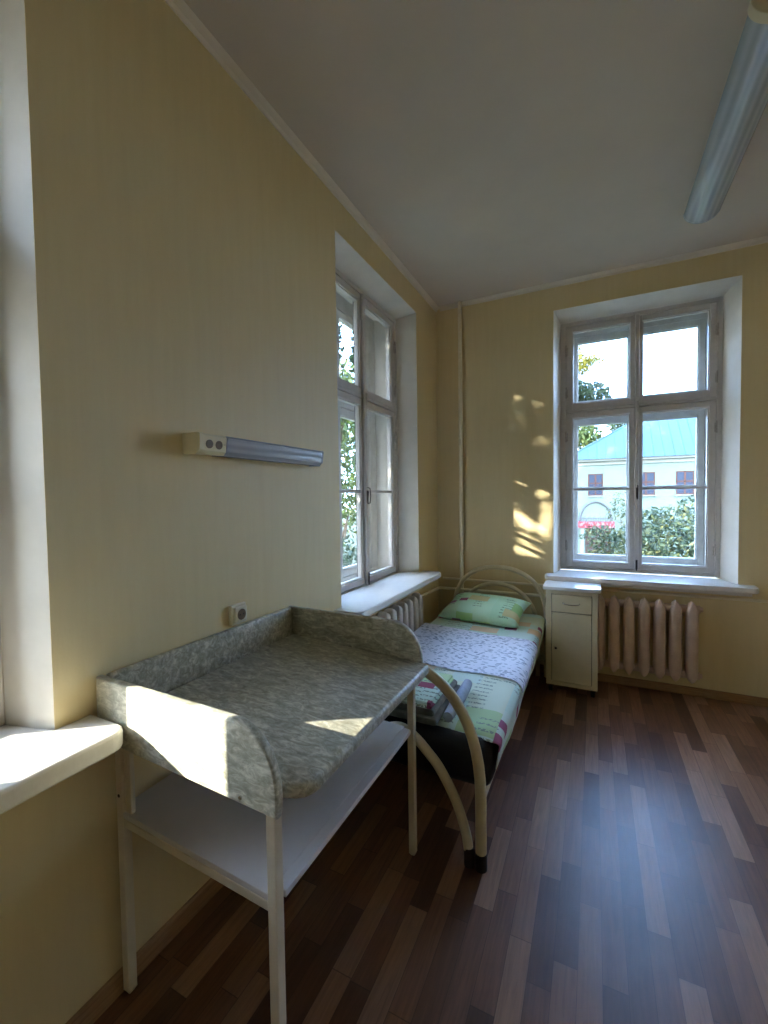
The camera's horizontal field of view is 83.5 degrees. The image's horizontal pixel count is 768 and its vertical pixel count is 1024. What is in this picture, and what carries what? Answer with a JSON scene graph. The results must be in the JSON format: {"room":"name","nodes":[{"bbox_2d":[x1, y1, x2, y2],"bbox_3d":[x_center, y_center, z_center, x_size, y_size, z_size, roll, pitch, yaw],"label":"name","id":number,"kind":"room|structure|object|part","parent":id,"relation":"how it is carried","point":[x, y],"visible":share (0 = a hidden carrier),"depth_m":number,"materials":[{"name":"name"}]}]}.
{"room":"hospital room","nodes":[
{"label":"hospital room","id":0,"kind":"room"},
{"bbox_2d":[0,0,438,1023],"bbox_3d":[-1.217,-0.122,1.029,0.560,3.506,6.600,0,2,26],"label":"wall","id":1,"kind":"structure","parent":0,"point":[184,247],"depth_m":1.37,"materials":[{"name":"yellow paint"}]},
{"bbox_2d":[0,0,122,813],"bbox_3d":[-1.309,-0.389,0.643,0.732,2.129,1.366,0,2,26],"label":"window","id":2,"kind":"structure","parent":1,"relation":"in","point":[35,757],"depth_m":1.10,"materials":[{"name":"white paint"}]},
{"bbox_3d":[-1.294,-0.392,0.639,0.082,2.031,1.101,0,2,26],"label":"frame","id":3,"kind":"part","parent":2,"relation":"part of","materials":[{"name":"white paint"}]},
{"bbox_3d":[-1.112,0.614,0.589,0.326,0.050,1.366,0,2,26],"label":"sill","id":4,"kind":"part","parent":2,"relation":"part of","materials":[{"name":"paint"}]},
{"bbox_2d":[65,878,223,1023],"bbox_3d":[-0.891,1.399,1.046,0.020,0.056,6.400,0,2,26],"label":"baseboard","id":5,"kind":"structure","parent":1,"relation":"attached to","point":[113,988],"depth_m":1.35,"materials":[{"name":"brown wood"}]},
{"bbox_2d":[229,602,246,625],"bbox_3d":[-0.568,0.399,1.687,0.032,0.078,0.078,0,2,26],"label":"wall socket","id":6,"kind":"object","parent":1,"relation":"attached to","point":[237,612],"visible":1,"depth_m":1.67,"materials":[{"name":"beige plastic"}]},
{"bbox_2d":[182,432,323,466],"bbox_3d":[-0.491,-0.247,1.781,0.085,0.076,0.732,0,2,26],"label":"wall lamp","id":7,"kind":"object","parent":1,"relation":"attached to","point":[200,443],"visible":1,"depth_m":1.64,"materials":[{"name":"beige plastic"}]},
{"bbox_2d":[206,440,212,447],"bbox_3d":[-0.599,-0.234,1.478,0.006,0.030,0.030,0,2,26],"label":"power socket","id":8,"kind":"object","parent":7,"relation":"attached to","point":[209,443],"depth_m":1.48,"materials":[{"name":"grey plastic"}]},
{"bbox_2d":[216,441,222,449],"bbox_3d":[-0.581,-0.235,1.516,0.006,0.030,0.030,0,2,26],"label":"power socket","id":9,"kind":"object","parent":7,"relation":"attached to","point":[219,444],"depth_m":1.52,"materials":[{"name":"grey plastic"}]},
{"bbox_2d":[214,436,321,465],"bbox_3d":[-0.466,-0.249,1.833,0.083,0.072,0.599,0,2,26],"label":"diffuser","id":10,"kind":"object","parent":7,"relation":"attached to","point":[236,448],"depth_m":1.75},
{"bbox_2d":[164,0,438,311],"bbox_3d":[-0.926,-1.663,0.934,0.036,0.028,6.400,0,2,26],"label":"trim","id":11,"kind":"structure","parent":1,"relation":"attached to","point":[181,9],"depth_m":1.87,"materials":[{"name":"white paint"}]},
{"bbox_2d":[334,231,440,615],"bbox_3d":[-0.166,-0.487,2.983,0.732,2.129,1.347,0,2,26],"label":"window","id":12,"kind":"structure","parent":1,"relation":"in","point":[381,401],"depth_m":3.36,"materials":[{"name":"white paint"}]},
{"bbox_3d":[-0.356,-0.513,3.075,0.070,2.077,1.182,0,2,26],"label":"frame","id":13,"kind":"part","parent":12,"relation":"part of","materials":[{"name":"white paint"}]},
{"bbox_3d":[-0.152,-0.491,2.979,0.082,2.031,1.101,0,2,26],"label":"frame","id":14,"kind":"part","parent":12,"relation":"part of","materials":[{"name":"white paint"}]},
{"bbox_3d":[0.030,0.524,2.929,0.326,0.040,1.347,0,2,26],"label":"sill","id":15,"kind":"part","parent":12,"relation":"part of","materials":[{"name":"paint"}]},
{"bbox_2d":[372,593,422,631],"bbox_3d":[0.091,0.924,2.951,0.110,0.602,0.780,0,2,26],"label":"radiator","id":16,"kind":"object","parent":1,"relation":"attached to","point":[409,611],"visible":0.23,"depth_m":3.03,"materials":[{"name":"white metal"}]},
{"bbox_2d":[421,586,545,597],"bbox_3d":[0.876,0.666,3.342,1.134,0.058,0.546,0,2,26],"label":"pipe","id":17,"kind":"object","parent":1,"relation":"attached to","point":[439,587],"visible":0.73,"depth_m":3.59,"materials":[{"name":"beige metal"}]},
{"bbox_2d":[93,671,767,1023],"bbox_3d":[1.304,1.534,-0.020,4.900,0.200,6.400,0,2,26],"label":"floor","id":18,"kind":"structure","parent":0,"point":[625,881],"depth_m":1.54,"materials":[{"name":"laminate"}]},
{"bbox_2d":[96,605,427,1023],"bbox_3d":[-0.305,0.925,1.460,0.683,0.957,0.874,0,2,26],"label":"table","id":19,"kind":"object","parent":18,"relation":"on","point":[271,729],"visible":0.94,"depth_m":1.25,"materials":[{"name":"grey fabric"}]},
{"bbox_3d":[-0.755,1.017,1.260,0.027,0.800,0.027,0,2,26],"label":"leg","id":20,"kind":"part","parent":19,"relation":"part of","materials":[{"name":"white paint"}]},
{"bbox_3d":[-0.514,0.566,1.078,0.640,0.206,0.025,0,2,26],"label":"panel","id":21,"kind":"part","parent":19,"relation":"part of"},
{"bbox_3d":[-0.606,0.529,1.591,0.024,0.167,0.818,0,2,26],"label":"panel","id":22,"kind":"part","parent":19,"relation":"part of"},
{"bbox_2d":[123,720,410,899],"bbox_3d":[-0.332,0.873,1.485,0.592,0.046,0.811,0,2,26],"label":"shelf","id":23,"kind":"object","parent":19,"relation":"attached to","point":[223,838],"depth_m":1.22,"materials":[{"name":"white laminate"}]},
{"bbox_3d":[-0.252,1.046,1.015,0.027,0.744,0.027,0,2,26],"label":"leg","id":24,"kind":"part","parent":19,"relation":"part of","materials":[{"name":"white paint"}]},
{"bbox_3d":[-0.140,0.534,1.834,0.648,0.206,0.024,0,2,26],"label":"panel","id":25,"kind":"part","parent":19,"relation":"part of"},
{"bbox_3d":[0.113,1.016,1.732,0.027,0.744,0.027,0,2,26],"label":"leg","id":26,"kind":"part","parent":19,"relation":"part of","materials":[{"name":"white paint"}]},
{"bbox_2d":[458,301,463,592],"bbox_3d":[0.669,-0.244,3.734,0.033,3.106,0.033,0,2,26],"label":"riser pipe","id":27,"kind":"object","parent":18,"relation":"on","point":[459,302],"visible":0.66,"depth_m":3.71,"materials":[{"name":"beige metal"}]},
{"bbox_2d":[391,565,545,873],"bbox_3d":[0.515,0.912,2.685,0.783,0.873,2.022,0,2,26],"label":"bed","id":28,"kind":"object","parent":18,"relation":"on","point":[477,857],"visible":0.48,"depth_m":1.68,"materials":[{"name":"beige metal"}]},
{"bbox_2d":[385,715,498,785],"bbox_3d":[0.499,0.977,2.710,0.755,0.193,1.910,0,2,26],"label":"mattress","id":29,"kind":"object","parent":28,"relation":"on","point":[451,746],"visible":0.17,"depth_m":1.77,"materials":[{"name":"black fabric"}]},
{"bbox_2d":[423,614,545,768],"bbox_3d":[0.497,0.938,2.717,0.818,0.189,1.844,0,2,26],"label":"sheet","id":30,"kind":"object","parent":29,"relation":"on","point":[492,703],"visible":0.38,"depth_m":2.13,"materials":[{"name":"fabric"}]},
{"bbox_2d":[389,684,459,725],"bbox_3d":[0.093,0.870,2.052,0.462,0.027,0.370,0,2,26],"label":"folded blanket","id":31,"kind":"object","parent":30,"relation":"on","point":[420,718],"visible":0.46,"depth_m":1.85,"materials":[{"name":"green fabric"}]},
{"bbox_2d":[395,679,456,716],"bbox_3d":[0.084,0.840,2.050,0.448,0.031,0.339,0,2,26],"label":"folded blanket","id":32,"kind":"object","parent":31,"relation":"on","point":[419,710],"visible":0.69,"depth_m":1.85,"materials":[{"name":"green fabric"}]},
{"bbox_2d":[401,672,453,708],"bbox_3d":[0.083,0.809,2.038,0.416,0.025,0.320,0,2,26],"label":"bedding","id":33,"kind":"object","parent":32,"relation":"on","point":[427,694],"visible":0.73,"depth_m":1.90,"materials":[{"name":"green fabric"}]},
{"bbox_2d":[443,679,471,721],"bbox_3d":[0.345,0.858,1.976,0.053,0.052,0.347,0,2,26],"label":"rolled towel","id":34,"kind":"object","parent":30,"relation":"on","point":[463,691],"visible":0.69,"depth_m":1.96,"materials":[{"name":"white fabric"}]},
{"bbox_2d":[414,623,536,691],"bbox_3d":[0.510,0.881,2.718,0.824,0.078,0.743,0,2,26],"label":"blanket","id":35,"kind":"object","parent":30,"relation":"on","point":[451,648],"visible":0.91,"depth_m":2.63,"materials":[{"name":"white fabric"}]},
{"bbox_2d":[438,592,530,627],"bbox_3d":[0.776,0.741,3.328,0.620,0.162,0.390,0,2,32],"label":"pillow","id":36,"kind":"object","parent":30,"relation":"on","point":[503,611],"visible":1,"depth_m":3.23,"materials":[{"name":"green fabric"}]},
{"bbox_3d":[0.495,1.096,2.706,0.707,0.035,1.976,0,2,26],"label":"rail","id":37,"kind":"part","parent":28,"relation":"part of","materials":[{"name":"beige metal"}]},
{"bbox_2d":[543,580,600,697],"bbox_3d":[1.388,0.927,3.180,0.384,0.784,0.252,0,2,26],"label":"base cabinet","id":38,"kind":"object","parent":18,"relation":"on","point":[571,607],"visible":1,"depth_m":3.09,"materials":[{"name":"beige wood"}]},
{"bbox_3d":[1.344,0.661,3.087,0.262,0.127,0.015,0,2,26],"label":"drawer","id":39,"kind":"part","parent":38,"relation":"part of","materials":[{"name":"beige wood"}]},
{"bbox_3d":[1.349,0.982,3.099,0.262,0.504,0.015,0,2,26],"label":"door","id":40,"kind":"part","parent":38,"relation":"part of","materials":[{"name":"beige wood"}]},
{"bbox_2d":[184,0,767,306],"bbox_3d":[1.257,-1.770,-0.137,4.900,0.200,6.400,0,2,26],"label":"ceiling","id":41,"kind":"structure","parent":0,"point":[494,147],"depth_m":1.89,"materials":[{"name":"white paint"}]},
{"bbox_2d":[683,0,767,223],"bbox_3d":[1.552,-1.686,1.916,0.186,0.120,1.218,0,2,26],"label":"ceiling light","id":42,"kind":"object","parent":41,"relation":"attached to","point":[744,99],"visible":1,"depth_m":1.79,"materials":[{"name":"plastic"}]},
{"bbox_2d":[436,243,767,697],"bbox_3d":[2.644,-0.250,3.125,5.660,3.506,0.560,0,2,26],"label":"wall","id":43,"kind":"structure","parent":0,"point":[508,470],"depth_m":3.48,"materials":[{"name":"yellow paint"}]},
{"bbox_2d":[439,236,767,310],"bbox_3d":[2.672,-1.776,2.716,4.860,0.028,0.036,0,2,26],"label":"trim","id":44,"kind":"structure","parent":43,"relation":"attached to","point":[764,239],"depth_m":3.18,"materials":[{"name":"white paint"}]},
{"bbox_2d":[443,577,767,602],"bbox_3d":[2.709,0.598,2.798,4.848,0.020,0.020,0,2,26],"label":"pipe","id":45,"kind":"object","parent":43,"relation":"attached to","point":[450,578],"visible":0.68,"depth_m":3.15,"materials":[{"name":"beige metal"}]},
{"bbox_2d":[533,664,767,706],"bbox_3d":[2.710,1.285,2.835,4.878,0.056,0.020,0,2,26],"label":"baseboard","id":46,"kind":"structure","parent":43,"relation":"attached to","point":[680,689],"depth_m":3.10,"materials":[{"name":"brown wood"}]},
{"bbox_2d":[598,594,702,683],"bbox_3d":[1.861,0.908,3.165,0.780,0.570,0.144,0,2,26],"label":"radiator","id":47,"kind":"object","parent":43,"relation":"attached to","point":[692,612],"visible":0.8,"depth_m":3.08,"materials":[{"name":"beige metal"}]},
{"bbox_2d":[545,275,758,596],"bbox_3d":[1.993,-0.521,3.362,1.330,2.150,0.685,0,2,26],"label":"window","id":48,"kind":"structure","parent":43,"relation":"in","point":[714,308],"depth_m":3.32,"materials":[{"name":"white paint"}]},
{"bbox_3d":[2.070,-0.564,3.566,1.169,2.077,0.070,0,2,26],"label":"frame","id":49,"kind":"part","parent":48,"relation":"part of","materials":[{"name":"white paint"}]},
{"bbox_3d":[1.970,-0.534,3.375,1.082,2.031,0.082,0,2,26],"label":"frame","id":50,"kind":"part","parent":48,"relation":"part of","materials":[{"name":"white paint"}]},
{"bbox_3d":[1.927,0.512,3.234,1.330,0.040,0.319,0,2,26],"label":"sill","id":51,"kind":"part","parent":48,"relation":"part of","materials":[{"name":"paint"}]},
{"label":"outside","id":52,"kind":"structure","parent":0,"visible":0},
{"bbox_2d":[342,513,356,563],"bbox_3d":[18.198,3.635,28.792,170.000,0.300,180.000,0,2,26],"label":"ground","id":53,"kind":"structure","parent":52,"point":[343,519],"depth_m":50.90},
{"bbox_2d":[339,322,353,440],"bbox_3d":[-4.046,-6.527,25.295,5.132,20.885,5.058,0,2,26],"label":"tree","id":54,"kind":"object","parent":53,"relation":"on","point":[341,325],"visible":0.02,"depth_m":24.92,"materials":[{"name":"green plant"}]},
{"bbox_2d":[339,358,356,549],"bbox_3d":[-1.345,0.165,12.044,3.936,8.371,4.411,0,2,26],"label":"tree","id":55,"kind":"object","parent":53,"relation":"on","point":[345,437],"visible":0.12,"depth_m":12.01,"materials":[{"name":"green plant"}]},
{"bbox_2d":[340,373,355,529],"bbox_3d":[-3.293,-1.001,17.545,6.424,10.367,6.344,0,2,26],"label":"tree","id":56,"kind":"object","parent":53,"relation":"on","point":[340,373],"visible":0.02,"depth_m":17.48,"materials":[{"name":"green plant"}]},
{"bbox_2d":[343,535,356,566],"bbox_3d":[-1.543,2.362,10.267,3.166,4.170,2.775,0,2,26],"label":"bush","id":57,"kind":"object","parent":53,"relation":"on","point":[350,548],"visible":0.04,"depth_m":10.03,"materials":[{"name":"green plant"}]},
{"bbox_2d":[348,329,354,463],"bbox_3d":[0.005,-5.496,28.500,5.009,18.488,5.268,0,2,26],"label":"tree","id":58,"kind":"object","parent":53,"relation":"on","point":[351,357],"visible":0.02,"depth_m":27.87,"materials":[{"name":"green plant"}]},
{"bbox_2d":[578,425,603,449],"bbox_3d":[21.820,-3.851,46.717,5.388,13.312,6.235,0,2,26],"label":"tree","id":59,"kind":"object","parent":53,"relation":"on","point":[586,435],"visible":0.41,"depth_m":45.06,"materials":[{"name":"green plant"}]},
{"bbox_2d":[578,345,606,376],"bbox_3d":[7.907,-1.553,18.000,2.514,11.123,1.276,0,2,26],"label":"tree","id":60,"kind":"object","parent":53,"relation":"on","point":[583,368],"visible":0.3,"depth_m":17.44,"materials":[{"name":"green plant"}]},
{"bbox_2d":[578,377,611,400],"bbox_3d":[10.296,-2.019,23.527,3.910,11.600,3.047,0,2,26],"label":"tree","id":61,"kind":"object","parent":53,"relation":"on","point":[584,393],"visible":0.3,"depth_m":22.44,"materials":[{"name":"green plant"}]},
{"bbox_2d":[579,524,625,554],"bbox_3d":[7.642,2.285,14.976,2.427,3.701,2.037,0,2,26],"label":"shrub","id":62,"kind":"object","parent":53,"relation":"on","point":[615,539],"visible":0.26,"depth_m":14.75,"materials":[{"name":"green plant"}]},
{"bbox_2d":[605,423,625,431],"bbox_3d":[25.913,-4.150,46.874,3.433,13.780,5.944,0,2,26],"label":"tree","id":63,"kind":"object","parent":53,"relation":"on","point":[613,427],"visible":0.2,"depth_m":46.45,"materials":[{"name":"green plant"}]},
{"bbox_2d":[606,490,625,526],"bbox_3d":[9.528,1.567,17.334,1.121,4.887,0.840,0,2,26],"label":"sapling","id":64,"kind":"object","parent":53,"relation":"on","point":[623,515],"visible":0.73,"depth_m":17.31,"materials":[{"name":"green plant"}]},
{"bbox_2d":[578,418,695,556],"bbox_3d":[22.532,-3.047,33.633,15.498,12.592,12.000,0,2,26],"label":"house","id":65,"kind":"structure","parent":53,"relation":"on","point":[669,446],"depth_m":31.24,"materials":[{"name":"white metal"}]},
{"bbox_3d":[15.717,-2.031,31.985,0.865,1.480,0.011,0,2,26],"label":"pane","id":66,"kind":"part","parent":65,"relation":"part of","materials":[{"name":"clear glass"}]},
{"bbox_3d":[15.219,0.494,30.894,1.973,0.440,0.060,0,2,26],"label":"railing","id":67,"kind":"part","parent":65,"relation":"part of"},
{"bbox_3d":[15.905,2.302,31.996,1.696,2.202,0.145,0,2,26],"label":"doorway","id":68,"kind":"part","parent":65,"relation":"part of","materials":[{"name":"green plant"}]},
{"bbox_3d":[22.525,-3.859,34.131,14.850,0.420,10.650,0,2,26],"label":"cornice","id":69,"kind":"part","parent":65,"relation":"part of","materials":[{"name":"white paint"}]},
{"bbox_3d":[18.610,-2.022,30.573,0.966,1.480,0.011,0,2,26],"label":"pane","id":70,"kind":"part","parent":65,"relation":"part of","materials":[{"name":"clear glass"}]},
{"bbox_3d":[20.676,-2.015,29.564,0.898,1.480,0.011,0,2,26],"label":"pane","id":71,"kind":"part","parent":65,"relation":"part of","materials":[{"name":"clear glass"}]},
{"bbox_2d":[612,495,694,557],"bbox_3d":[8.228,1.861,12.423,3.586,4.707,2.856,0,2,26],"label":"shrub","id":72,"kind":"object","parent":53,"relation":"on","point":[658,525],"visible":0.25,"depth_m":12.02,"materials":[{"name":"green plant"}]}
]}

